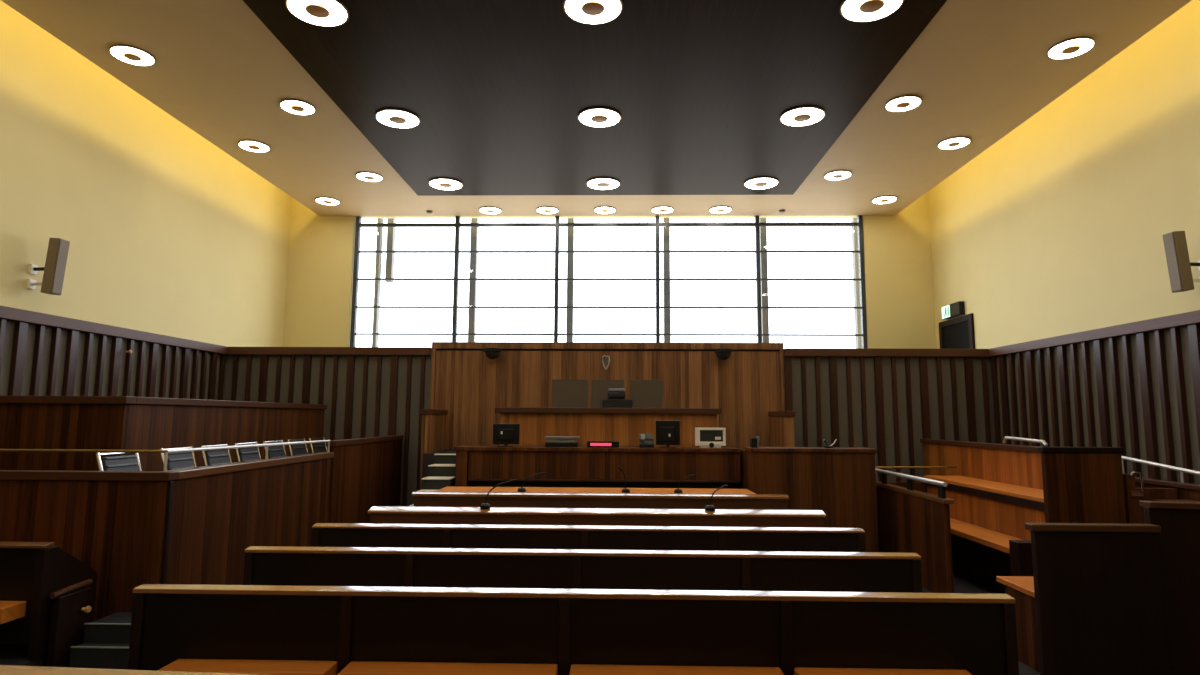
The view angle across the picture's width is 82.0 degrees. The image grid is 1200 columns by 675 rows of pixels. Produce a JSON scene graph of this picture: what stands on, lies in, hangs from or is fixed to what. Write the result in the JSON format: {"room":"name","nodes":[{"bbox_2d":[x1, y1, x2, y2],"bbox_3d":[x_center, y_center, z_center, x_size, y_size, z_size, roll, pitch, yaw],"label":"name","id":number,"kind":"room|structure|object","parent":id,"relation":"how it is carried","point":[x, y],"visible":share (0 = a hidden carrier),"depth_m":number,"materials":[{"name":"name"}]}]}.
{"room":"courtroom","nodes":[
{"label":"courtroom","id":0,"kind":"room"},
{"bbox_2d":[0,0,291,346],"bbox_3d":[-6.073,-0.889,5.183,0.200,6.250,15.400,0,-7,1],"label":"wall","id":1,"kind":"structure","parent":0,"point":[168,233],"depth_m":8.56,"materials":[{"name":"yellow paint"}]},
{"bbox_2d":[27,238,69,294],"bbox_3d":[-5.763,-0.740,7.203,0.321,0.585,0.140,0,-7,1],"label":"speaker","id":2,"kind":"object","parent":1,"relation":"attached to","point":[57,252],"visible":1,"depth_m":7.16},
{"bbox_2d":[52,239,69,293],"bbox_3d":[-5.625,-0.736,7.199,0.045,0.559,0.120,0,-7,1],"label":"grille","id":3,"kind":"object","parent":2,"relation":"attached to","point":[60,247],"depth_m":7.17,"materials":[{"name":"grey fabric"}]},
{"bbox_2d":[0,306,227,399],"bbox_3d":[-5.816,0.749,3.790,0.370,2.680,12.580,0,-7,1],"label":"trim","id":4,"kind":"structure","parent":1,"relation":"attached to","point":[42,354],"depth_m":7.68,"materials":[{"name":"brown wood"}]},
{"bbox_2d":[1,0,1191,215],"bbox_3d":[-0.093,-3.155,5.298,10.620,0.100,14.995,0,-7,1],"label":"ceiling","id":5,"kind":"structure","parent":0,"point":[980,69],"depth_m":8.03,"materials":[{"name":"beige paint"}]},
{"bbox_2d":[109,44,155,65],"bbox_3d":[-4.820,-2.902,7.117,0.400,0.034,0.400,0,-7,1],"label":"recessed light","id":6,"kind":"object","parent":5,"relation":"in","point":[130,54],"visible":1,"depth_m":7.08,"materials":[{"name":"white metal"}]},
{"bbox_2d":[238,140,269,151],"bbox_3d":[-4.763,-2.628,9.501,0.400,0.034,0.400,0,-7,1],"label":"recessed light","id":7,"kind":"object","parent":5,"relation":"in","point":[251,145],"visible":1,"depth_m":9.45,"materials":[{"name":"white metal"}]},
{"bbox_2d":[279,99,315,114],"bbox_3d":[-3.632,-2.761,8.291,0.400,0.034,0.400,0,-7,1],"label":"recessed light","id":8,"kind":"object","parent":5,"relation":"in","point":[295,106],"visible":1,"depth_m":8.25,"materials":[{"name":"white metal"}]},
{"bbox_2d":[315,197,339,204],"bbox_3d":[-4.704,-2.349,11.914,0.400,0.034,0.400,0,-7,1],"label":"recessed light","id":9,"kind":"object","parent":5,"relation":"in","point":[323,200],"visible":1,"depth_m":11.86,"materials":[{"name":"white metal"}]},
{"bbox_2d":[356,172,382,181],"bbox_3d":[-3.573,-2.484,10.694,0.400,0.034,0.400,0,-7,1],"label":"recessed light","id":10,"kind":"object","parent":5,"relation":"in","point":[366,176],"visible":1,"depth_m":10.65,"materials":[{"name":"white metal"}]},
{"bbox_2d":[479,206,500,213],"bbox_3d":[-1.972,-2.280,12.394,0.400,0.034,0.400,0,-7,1],"label":"recessed light","id":11,"kind":"object","parent":5,"relation":"in","point":[487,209],"visible":1,"depth_m":12.33,"materials":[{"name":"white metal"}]},
{"bbox_2d":[536,206,558,213],"bbox_3d":[-0.942,-2.277,12.368,0.400,0.034,0.400,0,-7,1],"label":"recessed light","id":12,"kind":"object","parent":5,"relation":"in","point":[544,209],"visible":1,"depth_m":12.31,"materials":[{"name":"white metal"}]},
{"bbox_2d":[243,0,946,195],"bbox_3d":[-0.084,-3.117,5.044,6.230,0.037,12.900,0,-7,1],"label":"ceiling panel","id":13,"kind":"object","parent":5,"relation":"attached to","point":[498,90],"visible":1,"depth_m":7.57,"materials":[{"name":"black paint"}]},
{"bbox_2d":[285,0,348,26],"bbox_3d":[-2.551,-2.957,6.233,0.535,0.034,0.535,0,-7,1],"label":"ceiling light","id":14,"kind":"object","parent":13,"relation":"attached to","point":[325,13],"visible":1,"depth_m":6.24,"materials":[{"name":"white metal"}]},
{"bbox_2d":[375,108,419,127],"bbox_3d":[-2.496,-2.694,8.517,0.535,0.034,0.535,0,-7,1],"label":"ceiling light","id":15,"kind":"object","parent":13,"relation":"attached to","point":[392,117],"visible":1,"depth_m":8.47,"materials":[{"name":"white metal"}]},
{"bbox_2d":[428,178,462,189],"bbox_3d":[-2.438,-2.418,10.911,0.535,0.034,0.535,0,-7,1],"label":"ceiling light","id":16,"kind":"object","parent":13,"relation":"attached to","point":[439,183],"visible":1,"depth_m":10.85,"materials":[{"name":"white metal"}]},
{"bbox_2d":[563,0,622,24],"bbox_3d":[-0.062,-2.951,6.172,0.535,0.034,0.535,0,-7,1],"label":"ceiling light","id":17,"kind":"object","parent":13,"relation":"attached to","point":[593,12],"visible":1,"depth_m":6.20,"materials":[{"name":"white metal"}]},
{"bbox_2d":[578,107,620,126],"bbox_3d":[-0.007,-2.688,8.456,0.535,0.034,0.535,0,-7,1],"label":"ceiling light","id":18,"kind":"object","parent":13,"relation":"attached to","point":[595,116],"visible":1,"depth_m":8.40,"materials":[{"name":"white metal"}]},
{"bbox_2d":[586,177,619,189],"bbox_3d":[0.051,-2.412,10.850,0.535,0.034,0.535,0,-7,1],"label":"ceiling light","id":19,"kind":"object","parent":13,"relation":"attached to","point":[601,183],"visible":1,"depth_m":10.80,"materials":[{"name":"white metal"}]},
{"bbox_2d":[744,177,778,188],"bbox_3d":[2.521,-2.406,10.789,0.535,0.034,0.535,0,-7,1],"label":"ceiling light","id":20,"kind":"object","parent":13,"relation":"attached to","point":[758,182],"visible":1,"depth_m":10.73,"materials":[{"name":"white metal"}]},
{"bbox_2d":[780,106,825,125],"bbox_3d":[2.463,-2.682,8.396,0.535,0.034,0.535,0,-7,1],"label":"ceiling light","id":21,"kind":"object","parent":13,"relation":"attached to","point":[803,115],"visible":1,"depth_m":8.34,"materials":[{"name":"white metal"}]},
{"bbox_2d":[840,0,903,21],"bbox_3d":[2.407,-2.945,6.112,0.535,0.034,0.535,0,-7,1],"label":"ceiling light","id":22,"kind":"object","parent":13,"relation":"attached to","point":[851,10],"visible":1,"depth_m":6.16,"materials":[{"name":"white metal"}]},
{"bbox_2d":[594,206,615,213],"bbox_3d":[0.087,-2.275,12.343,0.400,0.034,0.400,0,-7,1],"label":"recessed light","id":23,"kind":"object","parent":5,"relation":"in","point":[601,209],"visible":1,"depth_m":12.28,"materials":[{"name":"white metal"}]},
{"bbox_2d":[651,206,673,213],"bbox_3d":[1.117,-2.272,12.318,0.400,0.034,0.400,0,-7,1],"label":"recessed light","id":24,"kind":"object","parent":5,"relation":"in","point":[659,209],"visible":1,"depth_m":12.26,"materials":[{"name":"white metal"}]},
{"bbox_2d":[709,206,731,212],"bbox_3d":[2.147,-2.270,12.293,0.400,0.034,0.400,0,-7,1],"label":"recessed light","id":25,"kind":"object","parent":5,"relation":"in","point":[717,209],"visible":1,"depth_m":12.24,"materials":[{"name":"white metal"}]},
{"bbox_2d":[824,170,851,179],"bbox_3d":[3.624,-2.466,10.518,0.400,0.034,0.400,0,-7,1],"label":"recessed light","id":26,"kind":"object","parent":5,"relation":"in","point":[837,174],"visible":1,"depth_m":10.46,"materials":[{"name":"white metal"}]},
{"bbox_2d":[872,195,896,203],"bbox_3d":[4.813,-2.326,11.681,0.400,0.034,0.400,0,-7,1],"label":"recessed light","id":27,"kind":"object","parent":5,"relation":"in","point":[887,198],"visible":1,"depth_m":11.64,"materials":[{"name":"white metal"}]},
{"bbox_2d":[885,95,921,111],"bbox_3d":[3.566,-2.744,8.114,0.400,0.034,0.400,0,-7,1],"label":"recessed light","id":28,"kind":"object","parent":5,"relation":"in","point":[906,102],"visible":1,"depth_m":8.08,"materials":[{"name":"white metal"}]},
{"bbox_2d":[937,136,970,148],"bbox_3d":[4.755,-2.605,9.268,0.400,0.034,0.400,0,-7,1],"label":"recessed light","id":29,"kind":"object","parent":5,"relation":"in","point":[960,141],"visible":1,"depth_m":9.22,"materials":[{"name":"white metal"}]},
{"bbox_2d":[1047,36,1094,58],"bbox_3d":[4.697,-2.880,6.884,0.400,0.034,0.400,0,-7,1],"label":"recessed light","id":30,"kind":"object","parent":5,"relation":"in","point":[1071,47],"visible":1,"depth_m":6.85,"materials":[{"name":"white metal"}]},
{"bbox_2d":[283,192,935,348],"bbox_3d":[0.108,-0.004,12.584,11.800,6.250,0.200,0,-7,1],"label":"wall","id":31,"kind":"structure","parent":0,"point":[900,314],"depth_m":12.62,"materials":[{"name":"yellow paint"}]},
{"bbox_2d":[350,216,454,346],"bbox_3d":[-3.620,-0.887,13.038,1.869,3.870,0.680,0,-7,1],"label":"window","id":32,"kind":"structure","parent":31,"relation":"in","point":[391,225],"depth_m":12.85,"materials":[{"name":"metal"}]},
{"bbox_2d":[452,216,554,341],"bbox_3d":[-1.757,-0.888,12.943,1.859,3.870,0.580,0,-7,1],"label":"window","id":33,"kind":"structure","parent":31,"relation":"in","point":[474,224],"depth_m":12.79,"materials":[{"name":"metal"}]},
{"bbox_2d":[554,216,655,341],"bbox_3d":[0.100,-0.884,12.898,1.854,3.870,0.580,0,-7,1],"label":"window","id":34,"kind":"structure","parent":31,"relation":"in","point":[570,225],"depth_m":12.73,"materials":[{"name":"metal"}]},
{"bbox_2d":[655,216,757,341],"bbox_3d":[1.944,-0.880,12.852,1.834,3.870,0.580,0,-7,1],"label":"window","id":35,"kind":"structure","parent":31,"relation":"in","point":[666,224],"depth_m":12.70,"materials":[{"name":"metal"}]},
{"bbox_2d":[755,215,867,347],"bbox_3d":[3.869,-0.875,12.805,2.015,3.870,0.580,0,-7,1],"label":"window","id":36,"kind":"structure","parent":31,"relation":"in","point":[856,223],"depth_m":12.65,"materials":[{"name":"metal"}]},
{"bbox_2d":[922,572,1040,674],"bbox_3d":[-0.091,2.329,4.668,12.200,0.200,15.400,0,-7,1],"label":"floor","id":37,"kind":"structure","parent":0,"point":[962,584],"depth_m":6.84,"materials":[{"name":"grey carpet"}]},
{"bbox_2d":[0,644,46,666],"bbox_3d":[-4.502,2.018,4.037,2.250,0.229,1.265,0,-7,1],"label":"platform","id":38,"kind":"object","parent":37,"relation":"on","point":[9,654],"visible":0.08,"depth_m":4.17,"materials":[{"name":"grey carpet"}]},
{"bbox_2d":[0,541,96,659],"bbox_3d":[-4.475,1.596,4.309,2.250,0.670,0.610,0,-7,1],"label":"bench","id":39,"kind":"object","parent":38,"relation":"on","point":[30,572],"visible":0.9,"depth_m":4.17,"materials":[{"name":"brown wood"}]},
{"bbox_2d":[46,579,92,666],"bbox_3d":[-3.289,1.858,4.295,0.102,0.617,0.302,0,-7,1],"label":"gate","id":40,"kind":"object","parent":37,"relation":"on","point":[70,608],"visible":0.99,"depth_m":4.26,"materials":[{"name":"brown wood"}]},
{"bbox_2d":[69,612,131,669],"bbox_3d":[-3.067,2.001,4.429,0.380,0.367,0.396,0,-7,1],"label":"carpeted steps","id":41,"kind":"structure","parent":37,"relation":"on","point":[105,645],"depth_m":4.30,"materials":[{"name":"grey carpet"}]},
{"bbox_2d":[0,665,258,674],"bbox_3d":[-0.168,1.490,2.103,4.050,0.880,0.610,0,-7,5],"label":"bench","id":42,"kind":"object","parent":37,"relation":"on","point":[4,669],"visible":1,"depth_m":2.16,"materials":[{"name":"brown wood"}]},
{"bbox_2d":[0,435,403,620],"bbox_3d":[-4.222,1.788,7.312,2.650,1.436,5.220,0,-7,1],"label":"wooden partition","id":43,"kind":"object","parent":37,"relation":"on","point":[195,525],"visible":0.73,"depth_m":4.96,"materials":[{"name":"red wood"}]},
{"bbox_2d":[223,347,431,505],"bbox_3d":[-4.066,1.479,10.052,3.165,2.680,0.170,0,-7,1],"label":"wall paneling","id":44,"kind":"structure","parent":37,"relation":"on","point":[366,392],"depth_m":10.10,"materials":[{"name":"brown wood"}]},
{"bbox_2d":[410,454,455,505],"bbox_3d":[-1.964,2.011,8.110,0.345,1.200,1.455,0,-7,1],"label":"stair","id":45,"kind":"structure","parent":37,"relation":"on","point":[441,473],"depth_m":8.53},
{"bbox_2d":[419,409,447,489],"bbox_3d":[-2.276,1.869,9.378,0.120,1.770,0.985,0,-7,1],"label":"screen","id":46,"kind":"object","parent":37,"relation":"on","point":[433,431],"visible":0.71,"depth_m":9.19,"materials":[{"name":"brown wood"}]},
{"bbox_2d":[422,450,455,477],"bbox_3d":[0.122,2.159,9.294,4.800,1.200,1.020,0,-7,1],"label":"floor","id":47,"kind":"structure","parent":37,"relation":"on","point":[428,458],"depth_m":8.90,"materials":[{"name":"grey carpet"}]},
{"bbox_2d":[495,407,720,446],"bbox_3d":[0.101,1.238,9.169,2.960,0.599,0.400,0,-7,1],"label":"bench","id":48,"kind":"object","parent":47,"relation":"on","point":[623,425],"visible":0.58,"depth_m":9.04,"materials":[{"name":"brown wood"}]},
{"bbox_2d":[603,388,632,407],"bbox_3d":[0.248,1.149,9.629,0.520,0.885,0.520,0,-7,1],"label":"chair","id":49,"kind":"object","parent":47,"relation":"on","point":[616,396],"visible":0.52,"depth_m":9.81,"materials":[{"name":"black leather"}]},
{"bbox_2d":[768,411,795,446],"bbox_3d":[2.456,1.284,9.331,0.140,0.569,0.985,0,-7,1],"label":"screen","id":50,"kind":"object","parent":47,"relation":"on","point":[781,422],"visible":0.77,"depth_m":9.07,"materials":[{"name":"brown wood"}]},
{"bbox_2d":[127,584,1018,674],"bbox_3d":[-0.149,1.624,3.265,4.050,0.880,0.610,0,-7,1],"label":"bench","id":51,"kind":"object","parent":37,"relation":"on","point":[234,629],"visible":0.98,"depth_m":3.15,"materials":[{"name":"brown wood"}]},
{"bbox_2d":[243,546,921,592],"bbox_3d":[-0.126,1.735,4.228,4.050,0.880,0.610,0,-7,1],"label":"bench","id":52,"kind":"object","parent":37,"relation":"on","point":[263,565],"visible":0.35,"depth_m":4.13,"materials":[{"name":"brown wood"}]},
{"bbox_2d":[311,523,864,551],"bbox_3d":[-0.103,1.841,5.152,4.050,0.880,0.610,0,-7,1],"label":"bench","id":53,"kind":"object","parent":37,"relation":"on","point":[799,539],"visible":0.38,"depth_m":5.06,"materials":[{"name":"brown wood"}]},
{"bbox_2d":[368,506,825,527],"bbox_3d":[-0.042,1.942,6.020,3.970,0.880,0.200,0,-7,1],"label":"desk","id":54,"kind":"object","parent":37,"relation":"on","point":[698,517],"visible":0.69,"depth_m":5.99,"materials":[{"name":"red wood"}]},
{"bbox_2d":[480,479,516,507],"bbox_3d":[-0.897,1.377,6.106,0.325,0.252,0.090,0,-7,1],"label":"microphone","id":55,"kind":"object","parent":54,"relation":"on","point":[483,505],"visible":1,"depth_m":6.09,"materials":[{"name":"black plastic"}]},
{"bbox_2d":[705,484,727,509],"bbox_3d":[1.022,1.399,6.057,0.203,0.218,0.090,0,-7,1],"label":"microphone","id":56,"kind":"object","parent":54,"relation":"on","point":[707,507],"visible":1,"depth_m":6.03,"materials":[{"name":"black plastic"}]},
{"bbox_2d":[454,445,740,488],"bbox_3d":[-0.036,2.013,8.519,3.480,1.310,0.520,0,-7,1],"label":"desk","id":57,"kind":"object","parent":37,"relation":"on","point":[476,465],"visible":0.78,"depth_m":8.35,"materials":[{"name":"red wood"}]},
{"bbox_2d":[493,424,519,446],"bbox_3d":[-1.164,1.212,8.568,0.330,0.280,0.140,0,-7,1],"label":"computer monitor","id":58,"kind":"object","parent":57,"relation":"on","point":[505,434],"visible":1,"depth_m":8.54,"materials":[{"name":"black plastic"}]},
{"bbox_2d":[544,436,578,446],"bbox_3d":[-0.473,1.297,8.599,0.420,0.125,0.245,0,-7,1],"label":"document tray","id":59,"kind":"object","parent":57,"relation":"on","point":[552,441],"visible":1,"depth_m":8.49,"materials":[{"name":"black plastic"}]},
{"bbox_2d":[587,441,618,447],"bbox_3d":[0.038,1.306,8.435,0.390,0.075,0.064,0,-7,1],"label":"led display","id":60,"kind":"object","parent":57,"relation":"on","point":[605,444],"visible":1,"depth_m":8.41,"materials":[{"name":"black plastic"}]},
{"bbox_2d":[639,434,653,447],"bbox_3d":[0.577,1.279,8.559,0.180,0.162,0.200,0,-7,1],"label":"desk phone","id":61,"kind":"object","parent":57,"relation":"on","point":[645,440],"visible":1,"depth_m":8.52,"materials":[{"name":"black plastic"}]},
{"bbox_2d":[656,420,679,447],"bbox_3d":[0.842,1.196,8.562,0.300,0.330,0.140,-2,-7,16],"label":"computer monitor","id":62,"kind":"object","parent":57,"relation":"on","point":[667,432],"visible":0.99,"depth_m":8.53,"materials":[{"name":"black plastic"}]},
{"bbox_2d":[695,428,725,447],"bbox_3d":[1.356,1.235,8.507,0.370,0.245,0.154,0,-7,1],"label":"television","id":63,"kind":"object","parent":57,"relation":"on","point":[704,437],"visible":1,"depth_m":8.46,"materials":[{"name":"beige plastic"}]},
{"bbox_2d":[412,486,788,508],"bbox_3d":[-0.006,2.117,7.539,3.970,0.880,0.660,0,-7,1],"label":"desk","id":64,"kind":"object","parent":37,"relation":"on","point":[586,497],"visible":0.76,"depth_m":7.28,"materials":[{"name":"red wood"}]},
{"bbox_2d":[518,472,545,491],"bbox_3d":[-0.734,1.553,7.441,0.305,0.211,0.090,0,-7,1],"label":"microphone","id":65,"kind":"object","parent":64,"relation":"on","point":[521,489],"visible":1,"depth_m":7.42,"materials":[{"name":"black plastic"}]},
{"bbox_2d":[618,466,629,492],"bbox_3d":[0.258,1.522,7.420,0.129,0.278,0.090,0,-7,1],"label":"microphone","id":66,"kind":"object","parent":64,"relation":"on","point":[625,490],"visible":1,"depth_m":7.40,"materials":[{"name":"black plastic"}]},
{"bbox_2d":[674,474,694,492],"bbox_3d":[0.905,1.565,7.400,0.224,0.194,0.090,0,-7,1],"label":"microphone","id":67,"kind":"object","parent":64,"relation":"on","point":[678,490],"visible":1,"depth_m":7.37,"materials":[{"name":"black plastic"}]},
{"bbox_2d":[430,342,784,449],"bbox_3d":[0.091,1.451,9.990,5.140,2.765,0.140,0,-7,1],"label":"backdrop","id":68,"kind":"structure","parent":37,"relation":"on","point":[468,384],"depth_m":10.04,"materials":[{"name":"brown wood"}]},
{"bbox_2d":[484,348,500,358],"bbox_3d":[-1.557,0.234,9.979,0.250,0.165,0.250,0,-7,1],"label":"dome camera","id":69,"kind":"object","parent":68,"relation":"attached to","point":[491,353],"visible":1,"depth_m":9.90,"materials":[{"name":"black plastic"}]},
{"bbox_2d":[602,355,610,369],"bbox_3d":[0.088,0.363,10.056,0.132,0.221,0.033,0,-7,1],"label":"harp emblem","id":70,"kind":"object","parent":68,"relation":"attached to","point":[604,367],"visible":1,"depth_m":10.04,"materials":[{"name":"silver metal"}]},
{"bbox_2d":[715,348,731,359],"bbox_3d":[1.772,0.242,9.898,0.250,0.165,0.250,0,-7,1],"label":"dome camera","id":71,"kind":"object","parent":68,"relation":"attached to","point":[722,353],"visible":1,"depth_m":9.81,"materials":[{"name":"black plastic"}]},
{"bbox_2d":[738,447,878,551],"bbox_3d":[2.414,1.973,8.187,1.405,1.340,1.030,0,-7,1],"label":"wooden partition","id":72,"kind":"object","parent":37,"relation":"on","point":[840,482],"visible":0.56,"depth_m":7.73,"materials":[{"name":"red wood"}]},
{"bbox_2d":[750,436,759,447],"bbox_3d":[1.784,1.201,7.944,0.094,0.129,0.100,0,-7,1],"label":"card reader","id":73,"kind":"object","parent":72,"relation":"on","point":[754,442],"visible":1,"depth_m":7.90,"materials":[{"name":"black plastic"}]},
{"bbox_2d":[823,439,836,447],"bbox_3d":[2.646,1.219,7.941,0.134,0.102,0.100,-5,-8,37],"label":"microphone","id":74,"kind":"object","parent":72,"relation":"on","point":[824,440],"visible":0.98,"depth_m":7.94,"materials":[{"name":"black plastic"}]},
{"bbox_2d":[783,348,995,481],"bbox_3d":[4.196,1.499,9.850,3.065,2.680,0.170,0,-7,1],"label":"wall paneling","id":75,"kind":"structure","parent":37,"relation":"on","point":[886,401],"depth_m":9.89,"materials":[{"name":"brown wood"}]},
{"bbox_2d":[875,466,956,592],"bbox_3d":[3.856,2.034,7.546,1.210,1.087,2.300,0,-7,1],"label":"wooden partition","id":76,"kind":"object","parent":37,"relation":"on","point":[910,519],"visible":0.65,"depth_m":7.06,"materials":[{"name":"red wood"}]},
{"bbox_2d":[920,436,1126,593],"bbox_3d":[4.147,1.861,7.796,0.920,1.490,3.730,0,-7,1],"label":"seating","id":77,"kind":"object","parent":37,"relation":"on","point":[995,489],"visible":0.56,"depth_m":6.85,"materials":[{"name":"orange wood"}]},
{"bbox_2d":[996,523,1168,674],"bbox_3d":[3.223,1.752,4.747,0.820,1.000,0.675,0,-7,1],"label":"bench","id":78,"kind":"object","parent":37,"relation":"on","point":[1091,603],"visible":0.93,"depth_m":4.44,"materials":[{"name":"brown wood"}]},
{"bbox_2d":[1121,456,1199,501],"bbox_3d":[4.886,1.694,5.673,0.400,1.343,2.250,0,-7,1],"label":"rail","id":79,"kind":"object","parent":37,"relation":"on","point":[1186,492],"depth_m":5.98,"materials":[{"name":"silver metal"}]},
{"bbox_2d":[1123,471,1177,523],"bbox_3d":[4.782,1.750,5.929,0.420,1.191,0.092,0,-7,1],"label":"gate","id":80,"kind":"object","parent":79,"relation":"attached to","point":[1134,511],"visible":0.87,"depth_m":5.97,"materials":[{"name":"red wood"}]},
{"bbox_2d":[1139,500,1199,674],"bbox_3d":[4.530,1.662,4.522,1.795,1.140,0.100,0,-7,1],"label":"wall","id":81,"kind":"structure","parent":37,"relation":"on","point":[1178,541],"depth_m":4.52,"materials":[{"name":"brown wood"}]},
{"bbox_2d":[928,0,1199,348],"bbox_3d":[5.923,-0.860,4.890,0.200,6.250,15.400,0,-7,1],"label":"wall","id":82,"kind":"structure","parent":0,"point":[1057,227],"depth_m":8.42,"materials":[{"name":"yellow paint"}]},
{"bbox_2d":[942,301,964,318],"bbox_3d":[5.935,-0.453,11.609,0.102,0.220,0.600,0,-7,1],"label":"exit sign","id":83,"kind":"object","parent":82,"relation":"attached to","point":[956,309],"visible":1,"depth_m":11.49,"materials":[{"name":"black plastic"}]},
{"bbox_2d":[939,313,974,348],"bbox_3d":[5.961,0.749,11.470,0.040,2.160,1.120,0,-7,1],"label":"door","id":84,"kind":"structure","parent":82,"relation":"in","point":[955,333],"depth_m":11.48,"materials":[{"name":"brown wood"}]},
{"bbox_2d":[988,310,1199,483],"bbox_3d":[5.591,0.776,3.511,0.370,2.680,12.580,0,-7,1],"label":"wall paneling","id":85,"kind":"structure","parent":82,"relation":"attached to","point":[1134,387],"depth_m":7.44,"materials":[{"name":"brown wood"}]},
{"bbox_2d":[1163,231,1199,292],"bbox_3d":[5.707,-0.737,6.713,0.321,0.585,0.140,0,-7,1],"label":"speaker","id":86,"kind":"object","parent":82,"relation":"attached to","point":[1179,265],"visible":1,"depth_m":6.67},
{"bbox_2d":[1163,233,1181,290],"bbox_3d":[5.569,-0.733,6.716,0.045,0.559,0.120,0,-7,1],"label":"grille","id":87,"kind":"object","parent":86,"relation":"attached to","point":[1172,241],"depth_m":6.68,"materials":[{"name":"grey fabric"}]},
{"bbox_3d":[-4.264,2.245,7.270,2.550,0.520,5.090,0,-7,1],"label":"floor","id":88,"kind":"structure","parent":0,"visible":0},
{"bbox_2d":[95,453,141,470],"bbox_3d":[-3.357,1.293,5.118,0.556,0.886,0.422,0,-7,1],"label":"chair","id":89,"kind":"object","parent":88,"relation":"on","point":[127,462],"visible":0.32,"depth_m":5.13,"materials":[{"name":"black leather"}]},
{"bbox_2d":[0,396,326,470],"bbox_3d":[-4.758,1.385,7.855,1.550,1.314,4.110,0,-7,1],"label":"screen","id":90,"kind":"object","parent":88,"relation":"on","point":[26,422],"visible":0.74,"depth_m":5.99,"materials":[{"name":"red wood"}]},
{"bbox_2d":[159,446,196,470],"bbox_3d":[-3.340,1.373,5.813,0.556,0.886,0.422,0,-7,1],"label":"chair","id":91,"kind":"object","parent":88,"relation":"on","point":[179,460],"visible":0.26,"depth_m":5.83,"materials":[{"name":"black leather"}]},
{"bbox_2d":[200,444,231,465],"bbox_3d":[-3.327,1.437,6.369,0.556,0.886,0.422,0,-7,1],"label":"chair","id":92,"kind":"object","parent":88,"relation":"on","point":[222,456],"visible":0.27,"depth_m":6.37,"materials":[{"name":"black leather"}]},
{"bbox_2d":[234,442,260,461],"bbox_3d":[-3.313,1.500,6.915,0.556,0.886,0.422,0,-7,1],"label":"chair","id":93,"kind":"object","parent":88,"relation":"on","point":[251,453],"visible":0.22,"depth_m":6.91,"materials":[{"name":"black leather"}]},
{"bbox_2d":[263,440,286,458],"bbox_3d":[-3.300,1.563,7.462,0.556,0.886,0.422,0,-7,1],"label":"chair","id":94,"kind":"object","parent":88,"relation":"on","point":[273,451],"visible":0.19,"depth_m":7.48,"materials":[{"name":"black leather"}]},
{"bbox_2d":[287,438,308,455],"bbox_3d":[-3.287,1.626,8.008,0.556,0.886,0.422,0,-7,1],"label":"chair","id":95,"kind":"object","parent":88,"relation":"on","point":[295,449],"visible":0.15,"depth_m":8.00,"materials":[{"name":"black leather"}]},
{"bbox_2d":[309,437,327,452],"bbox_3d":[-3.274,1.689,8.554,0.556,0.886,0.422,0,-7,1],"label":"chair","id":96,"kind":"object","parent":88,"relation":"on","point":[315,447],"visible":0.18,"depth_m":8.54,"materials":[{"name":"black leather"}]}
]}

